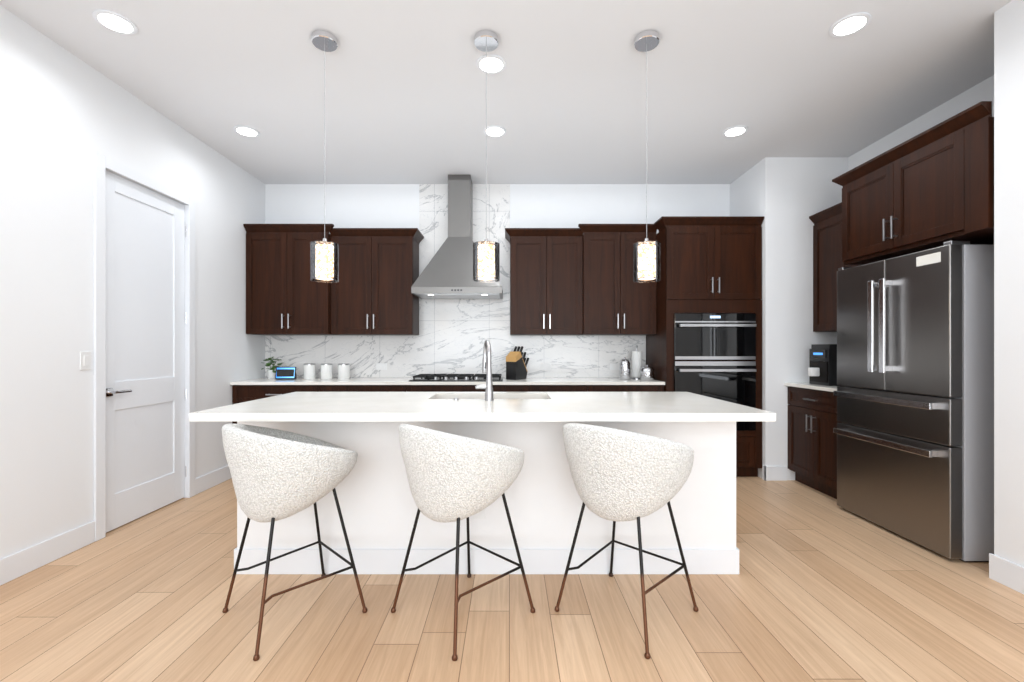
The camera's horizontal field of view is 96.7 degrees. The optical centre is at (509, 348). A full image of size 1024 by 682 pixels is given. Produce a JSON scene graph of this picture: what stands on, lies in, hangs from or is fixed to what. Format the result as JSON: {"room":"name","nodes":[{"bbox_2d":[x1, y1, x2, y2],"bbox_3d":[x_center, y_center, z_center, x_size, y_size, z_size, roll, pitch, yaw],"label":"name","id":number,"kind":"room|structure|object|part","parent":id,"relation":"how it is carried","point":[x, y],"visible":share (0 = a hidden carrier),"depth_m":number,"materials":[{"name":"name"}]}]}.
{"room":"kitchen","nodes":[
{"label":"kitchen","id":0,"kind":"room"},
{"bbox_2d":[0,5,264,558],"bbox_3d":[-2.740,-0.285,1.260,0.120,3.050,7.720,0,0,0],"label":"wall","id":1,"kind":"structure","parent":0,"point":[65,114],"depth_m":2.76,"materials":[{"name":"white paint"}]},
{"bbox_2d":[0,521,94,585],"bbox_3d":[-2.672,1.173,0.165,0.013,0.135,5.528,0,0,0],"label":"baseboard","id":2,"kind":"structure","parent":1,"relation":"attached to","point":[24,561],"depth_m":2.62,"materials":[{"name":"white paint"}]},
{"bbox_2d":[80,352,90,369],"bbox_3d":[-2.675,0.074,2.875,0.010,0.116,0.072,0,0,0],"label":"switch plate","id":3,"kind":"object","parent":1,"relation":"attached to","point":[85,360],"visible":1,"depth_m":2.87,"materials":[{"name":"white plastic"}]},
{"bbox_2d":[93,152,194,540],"bbox_3d":[-2.713,-0.015,3.395,0.103,2.510,0.930,0,0,0],"label":"door frame","id":4,"kind":"structure","parent":1,"relation":"attached to","point":[102,164],"depth_m":2.99,"materials":[{"name":"white paint"}]},
{"bbox_2d":[106,170,184,532],"bbox_3d":[-2.720,0.016,3.395,0.035,2.432,0.790,0,0,0],"label":"door leaf","id":5,"kind":"structure","parent":1,"relation":"in","point":[145,340],"depth_m":3.37,"materials":[{"name":"white paint"}]},
{"bbox_2d":[106,388,131,396],"bbox_3d":[-2.674,0.292,3.116,0.056,0.056,0.153,0,0,0],"label":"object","id":6,"kind":"structure","parent":5,"relation":"attached to","point":[110,392],"depth_m":3.07,"materials":[{"name":"silver metal"}]},
{"bbox_2d":[195,465,231,494],"bbox_3d":[-2.672,1.173,4.115,0.013,0.135,0.509,0,0,0],"label":"baseboard","id":7,"kind":"structure","parent":1,"relation":"attached to","point":[211,479],"depth_m":4.09,"materials":[{"name":"white paint"}]},
{"bbox_2d":[265,184,729,233],"bbox_3d":[-0.190,-0.285,5.060,5.220,3.050,0.120,0,0,0],"label":"wall","id":8,"kind":"structure","parent":0,"point":[397,205],"depth_m":5.00,"materials":[{"name":"white paint"}]},
{"bbox_2d":[243,224,338,334],"bbox_3d":[-2.225,-0.705,4.800,0.901,1.110,0.372,0,0,0],"label":"upper cabinet","id":9,"kind":"object","parent":8,"relation":"attached to","point":[282,298],"depth_m":4.62,"materials":[{"name":"brown wood"}]},
{"bbox_2d":[339,228,418,334],"bbox_3d":[-1.413,-0.690,4.825,0.845,1.080,0.322,0,0,0],"label":"upper cabinet","id":10,"kind":"object","parent":8,"relation":"attached to","point":[379,267],"depth_m":4.67,"materials":[{"name":"brown wood"}]},
{"bbox_2d":[265,184,645,377],"bbox_3d":[-0.592,-0.747,4.994,4.171,2.122,0.010,0,0,0],"label":"tile backsplash","id":11,"kind":"structure","parent":8,"relation":"attached to","point":[453,336],"depth_m":4.99,"materials":[{"name":"stone"}]},
{"bbox_2d":[376,363,386,369],"bbox_3d":[-1.400,0.193,4.985,0.116,0.072,0.007,0,0,0],"label":"electrical outlet","id":12,"kind":"object","parent":11,"relation":"attached to","point":[381,366],"visible":1,"depth_m":4.98,"materials":[{"name":"white plastic"}]},
{"bbox_2d":[610,363,619,369],"bbox_3d":[1.160,0.193,4.985,0.116,0.072,0.007,0,0,0],"label":"electrical outlet","id":13,"kind":"object","parent":11,"relation":"attached to","point":[614,366],"visible":0.77,"depth_m":4.98,"materials":[{"name":"white plastic"}]},
{"bbox_2d":[411,175,502,298],"bbox_3d":[-0.520,-1.175,4.742,0.900,1.266,0.490,0,0,0],"label":"range hood","id":14,"kind":"object","parent":8,"relation":"attached to","point":[447,272],"visible":1,"depth_m":4.63,"materials":[{"name":"silver metal"}]},
{"bbox_2d":[507,228,574,334],"bbox_3d":[0.382,-0.690,4.825,0.745,1.080,0.322,0,0,0],"label":"upper cabinet","id":15,"kind":"object","parent":8,"relation":"attached to","point":[571,281],"depth_m":4.67,"materials":[{"name":"brown wood"}]},
{"bbox_2d":[575,224,656,334],"bbox_3d":[1.095,-0.705,4.800,0.801,1.110,0.372,0,0,0],"label":"upper cabinet","id":16,"kind":"object","parent":8,"relation":"attached to","point":[608,301],"depth_m":4.62,"materials":[{"name":"brown wood"}]},
{"bbox_2d":[0,0,1011,183],"bbox_3d":[0.260,-1.860,1.200,6.280,0.100,8.000,0,0,0],"label":"ceiling","id":17,"kind":"structure","parent":0,"point":[405,91],"depth_m":3.04,"materials":[{"name":"white paint"}]},
{"bbox_2d":[92,9,137,34],"bbox_3d":[-2.180,-1.804,2.520,0.192,0.009,0.192,0,0,0],"label":"recessed light","id":18,"kind":"object","parent":17,"relation":"in","point":[114,22],"visible":1,"depth_m":2.51,"materials":[{"name":"white paint"}]},
{"bbox_2d":[233,126,259,136],"bbox_3d":[-2.180,-1.804,3.780,0.192,0.009,0.192,0,0,0],"label":"recessed light","id":19,"kind":"object","parent":17,"relation":"in","point":[247,131],"visible":1,"depth_m":3.77,"materials":[{"name":"white paint"}]},
{"bbox_2d":[310,30,338,281],"bbox_3d":[-1.075,-1.103,2.650,0.155,1.411,0.155,0,0,0],"label":"pendant light","id":20,"kind":"object","parent":17,"relation":"hanging from","point":[324,259],"visible":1,"depth_m":2.62,"materials":[{"name":"white glass"}]},
{"bbox_3d":[-1.075,-0.505,2.650,0.155,0.214,0.155,0,0,0],"label":"lamp shade","id":21,"kind":"part","parent":20,"relation":"part of","materials":[{"name":"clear glass"}]},
{"bbox_2d":[473,30,499,282],"bbox_3d":[-0.134,-1.103,2.650,0.155,1.411,0.155,0,0,0],"label":"pendant light","id":22,"kind":"object","parent":17,"relation":"hanging from","point":[486,259],"visible":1,"depth_m":2.61,"materials":[{"name":"white glass"}]},
{"bbox_3d":[-0.134,-0.505,2.650,0.155,0.214,0.155,0,0,0],"label":"lamp shade","id":23,"kind":"part","parent":22,"relation":"part of","materials":[{"name":"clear glass"}]},
{"bbox_2d":[476,54,505,73],"bbox_3d":[-0.115,-1.804,2.890,0.192,0.009,0.192,0,0,0],"label":"recessed light","id":24,"kind":"object","parent":17,"relation":"in","point":[496,64],"visible":0.96,"depth_m":2.88,"materials":[{"name":"white paint"}]},
{"bbox_2d":[483,126,505,136],"bbox_3d":[-0.120,-1.804,3.780,0.192,0.009,0.192,0,0,0],"label":"recessed light","id":25,"kind":"object","parent":17,"relation":"in","point":[496,131],"visible":0.94,"depth_m":3.77,"materials":[{"name":"white paint"}]},
{"bbox_2d":[633,30,660,282],"bbox_3d":[0.800,-1.103,2.650,0.155,1.411,0.155,0,0,0],"label":"pendant light","id":26,"kind":"object","parent":17,"relation":"hanging from","point":[646,259],"visible":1,"depth_m":2.61,"materials":[{"name":"white glass"}]},
{"bbox_3d":[0.800,-0.505,2.650,0.155,0.214,0.155,0,0,0],"label":"lamp shade","id":27,"kind":"part","parent":26,"relation":"part of","materials":[{"name":"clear glass"}]},
{"bbox_2d":[722,126,747,136],"bbox_3d":[1.875,-1.804,3.780,0.192,0.009,0.192,0,0,0],"label":"recessed light","id":28,"kind":"object","parent":17,"relation":"in","point":[734,131],"visible":1,"depth_m":3.77,"materials":[{"name":"white paint"}]},
{"bbox_2d":[829,12,871,37],"bbox_3d":[1.900,-1.804,2.540,0.192,0.009,0.192,0,0,0],"label":"recessed light","id":29,"kind":"object","parent":17,"relation":"in","point":[851,24],"visible":1,"depth_m":2.53,"materials":[{"name":"white paint"}]},
{"bbox_2d":[0,477,1023,681],"bbox_3d":[0.260,1.290,1.200,6.280,0.100,8.000,0,0,0],"label":"floor","id":30,"kind":"structure","parent":0,"point":[821,587],"depth_m":2.11,"materials":[{"name":"brown wood"}]},
{"bbox_2d":[232,386,325,423],"bbox_3d":[-2.226,0.792,4.693,0.901,0.894,0.607,0,0,0],"label":"base cabinet","id":31,"kind":"object","parent":30,"relation":"on","point":[249,390],"depth_m":4.39,"materials":[{"name":"brown wood"}]},
{"bbox_2d":[230,378,664,385],"bbox_3d":[-0.591,0.330,4.678,4.170,0.030,0.636,0,0,0],"label":"countertop","id":32,"kind":"structure","parent":31,"relation":"on","point":[261,381],"depth_m":4.41,"materials":[{"name":"white stone"}]},
{"bbox_2d":[261,356,282,378],"bbox_3d":[-2.529,0.197,4.827,0.216,0.234,0.203,0,0,0],"label":"plant","id":33,"kind":"object","parent":32,"relation":"on","point":[271,372],"visible":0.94,"depth_m":4.81,"materials":[{"name":"green plant"}]},
{"bbox_2d":[275,367,296,379],"bbox_3d":[-2.314,0.250,4.730,0.200,0.129,0.090,0,0,-6],"label":"smart display","id":34,"kind":"object","parent":32,"relation":"on","point":[283,373],"visible":1,"depth_m":4.69,"materials":[{"name":"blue plastic"}]},
{"bbox_2d":[303,363,315,378],"bbox_3d":[-2.107,0.234,4.800,0.119,0.160,0.119,0,0,0],"label":"canister","id":35,"kind":"object","parent":32,"relation":"on","point":[309,370],"visible":1,"depth_m":4.75,"materials":[{"name":"white ceramic"}]},
{"bbox_2d":[321,363,332,378],"bbox_3d":[-1.927,0.234,4.800,0.119,0.160,0.119,0,0,0],"label":"canister","id":36,"kind":"object","parent":32,"relation":"on","point":[326,370],"visible":1,"depth_m":4.75,"materials":[{"name":"white ceramic"}]},
{"bbox_2d":[338,363,349,378],"bbox_3d":[-1.745,0.234,4.800,0.119,0.160,0.119,0,0,0],"label":"canister","id":37,"kind":"object","parent":32,"relation":"on","point":[343,370],"visible":1,"depth_m":4.75,"materials":[{"name":"white ceramic"}]},
{"bbox_2d":[409,374,502,380],"bbox_3d":[-0.520,0.291,4.670,0.910,0.046,0.510,0,0,0],"label":"cooktop","id":38,"kind":"object","parent":32,"relation":"in","point":[452,377],"visible":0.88,"depth_m":4.50,"materials":[{"name":"black metal"}]},
{"bbox_2d":[506,346,528,379],"bbox_3d":[0.096,0.142,4.779,0.124,0.343,0.282,0,0,35],"label":"knife block","id":39,"kind":"object","parent":32,"relation":"on","point":[516,366],"visible":1,"depth_m":4.69,"materials":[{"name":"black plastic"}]},
{"bbox_2d":[620,357,630,379],"bbox_3d":[1.200,0.198,4.720,0.110,0.232,0.110,0,0,0],"label":"jar","id":40,"kind":"object","parent":32,"relation":"on","point":[625,368],"visible":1,"depth_m":4.68,"materials":[{"name":"silver glass"}]},
{"bbox_2d":[630,345,641,378],"bbox_3d":[1.355,0.138,4.840,0.140,0.352,0.140,0,0,0],"label":"paper towel","id":41,"kind":"object","parent":32,"relation":"on","point":[636,360],"visible":0.96,"depth_m":4.79,"materials":[{"name":"white paper"}]},
{"bbox_2d":[640,365,653,379],"bbox_3d":[1.400,0.238,4.620,0.136,0.151,0.136,0,0,0],"label":"jar","id":42,"kind":"object","parent":32,"relation":"on","point":[646,372],"visible":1,"depth_m":4.57,"materials":[{"name":"silver glass"}]},
{"bbox_2d":[222,424,367,660],"bbox_3d":[-1.010,0.785,2.146,0.682,0.911,0.682,0,0,0],"label":"stool","id":43,"kind":"object","parent":30,"relation":"on","point":[276,474],"visible":1,"depth_m":1.92,"materials":[{"name":"fabric"}]},
{"bbox_3d":[-1.016,0.549,2.140,0.588,0.439,0.588,0,0,0],"label":"seat","id":44,"kind":"part","parent":43,"relation":"part of","materials":[{"name":"fabric"}]},
{"bbox_2d":[326,386,405,391],"bbox_3d":[-1.442,0.792,4.693,0.905,0.894,0.607,0,0,0],"label":"base cabinet","id":45,"kind":"object","parent":30,"relation":"on","point":[328,388],"depth_m":4.39,"materials":[{"name":"brown wood"}]},
{"bbox_2d":[406,386,517,391],"bbox_3d":[-0.490,0.792,4.693,1.120,0.894,0.607,0,0,0],"label":"base cabinet","id":46,"kind":"object","parent":30,"relation":"on","point":[408,388],"depth_m":4.39,"materials":[{"name":"brown wood"}]},
{"bbox_2d":[391,424,534,660],"bbox_3d":[-0.218,0.785,2.146,0.682,0.911,0.682,0,0,0],"label":"stool","id":47,"kind":"object","parent":30,"relation":"on","point":[453,478],"visible":0.98,"depth_m":1.91,"materials":[{"name":"fabric"}]},
{"bbox_3d":[-0.224,0.549,2.140,0.588,0.439,0.588,0,0,0],"label":"seat","id":48,"kind":"part","parent":47,"relation":"part of","materials":[{"name":"fabric"}]},
{"bbox_2d":[234,424,738,573],"bbox_3d":[-0.125,0.793,2.877,2.782,0.892,0.749,0,0,0],"label":"kitchen island","id":49,"kind":"object","parent":30,"relation":"on","point":[378,506],"depth_m":2.51,"materials":[{"name":"white paint"}]},
{"bbox_2d":[473,509,484,518],"bbox_3d":[-0.167,0.880,2.512,0.070,0.114,0.006,0,0,0],"label":"outlet","id":50,"kind":"object","parent":49,"relation":"attached to","point":[480,515],"visible":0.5,"depth_m":2.51,"materials":[{"name":"white plastic"}]},
{"bbox_2d":[189,392,775,423],"bbox_3d":[-0.128,0.327,2.725,2.812,0.040,1.090,0,0,0],"label":"island countertop","id":51,"kind":"structure","parent":49,"relation":"on","point":[294,407],"depth_m":2.39,"materials":[{"name":"white stone"}]},
{"bbox_2d":[453,340,493,400],"bbox_3d":[-0.214,0.125,2.786,0.243,0.362,0.195,0,0,0],"label":"faucet","id":52,"kind":"object","parent":51,"relation":"on","point":[487,369],"visible":1,"depth_m":2.71,"materials":[{"name":"silver metal"}]},
{"bbox_2d":[437,396,544,399],"bbox_3d":[-0.120,0.444,2.970,0.784,0.217,0.384,0,0,0],"label":"sink","id":53,"kind":"object","parent":51,"relation":"in","point":[438,397],"depth_m":3.15,"materials":[{"name":"silver metal"}]},
{"bbox_2d":[518,386,593,391],"bbox_3d":[0.412,0.792,4.693,0.805,0.894,0.607,0,0,0],"label":"base cabinet","id":54,"kind":"object","parent":30,"relation":"on","point":[520,388],"depth_m":4.39,"materials":[{"name":"brown wood"}]},
{"bbox_2d":[555,423,698,658],"bbox_3d":[0.555,0.785,2.157,0.682,0.911,0.682,0,0,0],"label":"stool","id":55,"kind":"object","parent":30,"relation":"on","point":[618,475],"visible":0.98,"depth_m":1.93,"materials":[{"name":"fabric"}]},
{"bbox_3d":[0.549,0.549,2.151,0.588,0.439,0.588,0,0,0],"label":"seat","id":56,"kind":"part","parent":55,"relation":"part of","materials":[{"name":"fabric"}]},
{"bbox_2d":[594,386,663,391],"bbox_3d":[1.095,0.792,4.693,0.799,0.894,0.607,0,0,0],"label":"base cabinet","id":57,"kind":"object","parent":30,"relation":"on","point":[596,388],"depth_m":4.39,"materials":[{"name":"brown wood"}]},
{"bbox_2d":[646,216,763,476],"bbox_3d":[1.929,-0.007,4.627,0.970,2.495,0.739,0,0,0],"label":"tall cabinet","id":58,"kind":"object","parent":30,"relation":"on","point":[706,340],"visible":0.81,"depth_m":4.34,"materials":[{"name":"brown wood"}]},
{"bbox_2d":[784,382,841,498],"bbox_3d":[2.889,0.777,3.932,0.614,0.925,0.731,0,0,0],"label":"base cabinet","id":59,"kind":"object","parent":30,"relation":"on","point":[812,436],"visible":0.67,"depth_m":3.93,"materials":[{"name":"brown wood"}]},
{"bbox_2d":[808,344,840,385],"bbox_3d":[2.822,0.137,4.000,0.375,0.355,0.270,0,0,0],"label":"coffee machine","id":60,"kind":"object","parent":59,"relation":"on","point":[822,369],"visible":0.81,"depth_m":3.94,"materials":[{"name":"black plastic"}]},
{"bbox_2d":[833,241,993,561],"bbox_3d":[2.832,0.306,3.090,0.696,1.868,0.912,0,0,0],"label":"fridge","id":61,"kind":"object","parent":30,"relation":"on","point":[914,429],"visible":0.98,"depth_m":2.81,"materials":[{"name":"grey metal"}]},
{"bbox_2d":[730,157,847,479],"bbox_3d":[2.870,-0.285,4.710,0.900,3.050,0.820,0,0,0],"label":"wall","id":62,"kind":"structure","parent":0,"point":[786,197],"depth_m":4.30,"materials":[{"name":"white paint"}]},
{"bbox_2d":[762,465,765,480],"bbox_3d":[2.413,1.173,4.308,0.013,0.135,0.044,0,0,0],"label":"baseboard","id":63,"kind":"structure","parent":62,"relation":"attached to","point":[763,471],"depth_m":4.31,"materials":[{"name":"white paint"}]},
{"bbox_2d":[764,466,786,480],"bbox_3d":[2.510,1.173,4.293,0.209,0.135,0.013,0,0,0],"label":"baseboard","id":64,"kind":"structure","parent":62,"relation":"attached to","point":[776,473],"depth_m":4.29,"materials":[{"name":"white paint"}]},
{"bbox_2d":[848,75,993,170],"bbox_3d":[3.260,-0.285,3.375,0.120,3.050,1.850,0,0,0],"label":"wall","id":65,"kind":"structure","parent":0,"point":[973,96],"depth_m":3.47,"materials":[{"name":"white paint"}]},
{"bbox_2d":[809,202,859,331],"bbox_3d":[3.005,-0.705,3.932,0.365,1.090,0.731,0,0,0],"label":"upper cabinet","id":66,"kind":"object","parent":65,"relation":"attached to","point":[828,262],"visible":0.31,"depth_m":4.12,"materials":[{"name":"brown wood"}]},
{"bbox_2d":[832,101,993,264],"bbox_3d":[2.876,-1.002,3.043,0.640,0.685,1.147,0,0,0],"label":"upper cabinet","id":67,"kind":"object","parent":65,"relation":"attached to","point":[932,187],"visible":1,"depth_m":2.85,"materials":[{"name":"brown wood"}]},
{"bbox_2d":[994,0,1023,566],"bbox_3d":[2.965,-0.285,-0.075,0.710,3.050,5.050,0,0,0],"label":"wall","id":68,"kind":"structure","parent":0,"point":[1009,281],"depth_m":2.38,"materials":[{"name":"white paint"}]},
{"bbox_2d":[989,553,1023,593],"bbox_3d":[2.603,1.173,-0.068,0.013,0.135,5.063,0,0,0],"label":"baseboard","id":69,"kind":"structure","parent":68,"relation":"attached to","point":[1007,573],"depth_m":2.38,"materials":[{"name":"white paint"}]}
]}

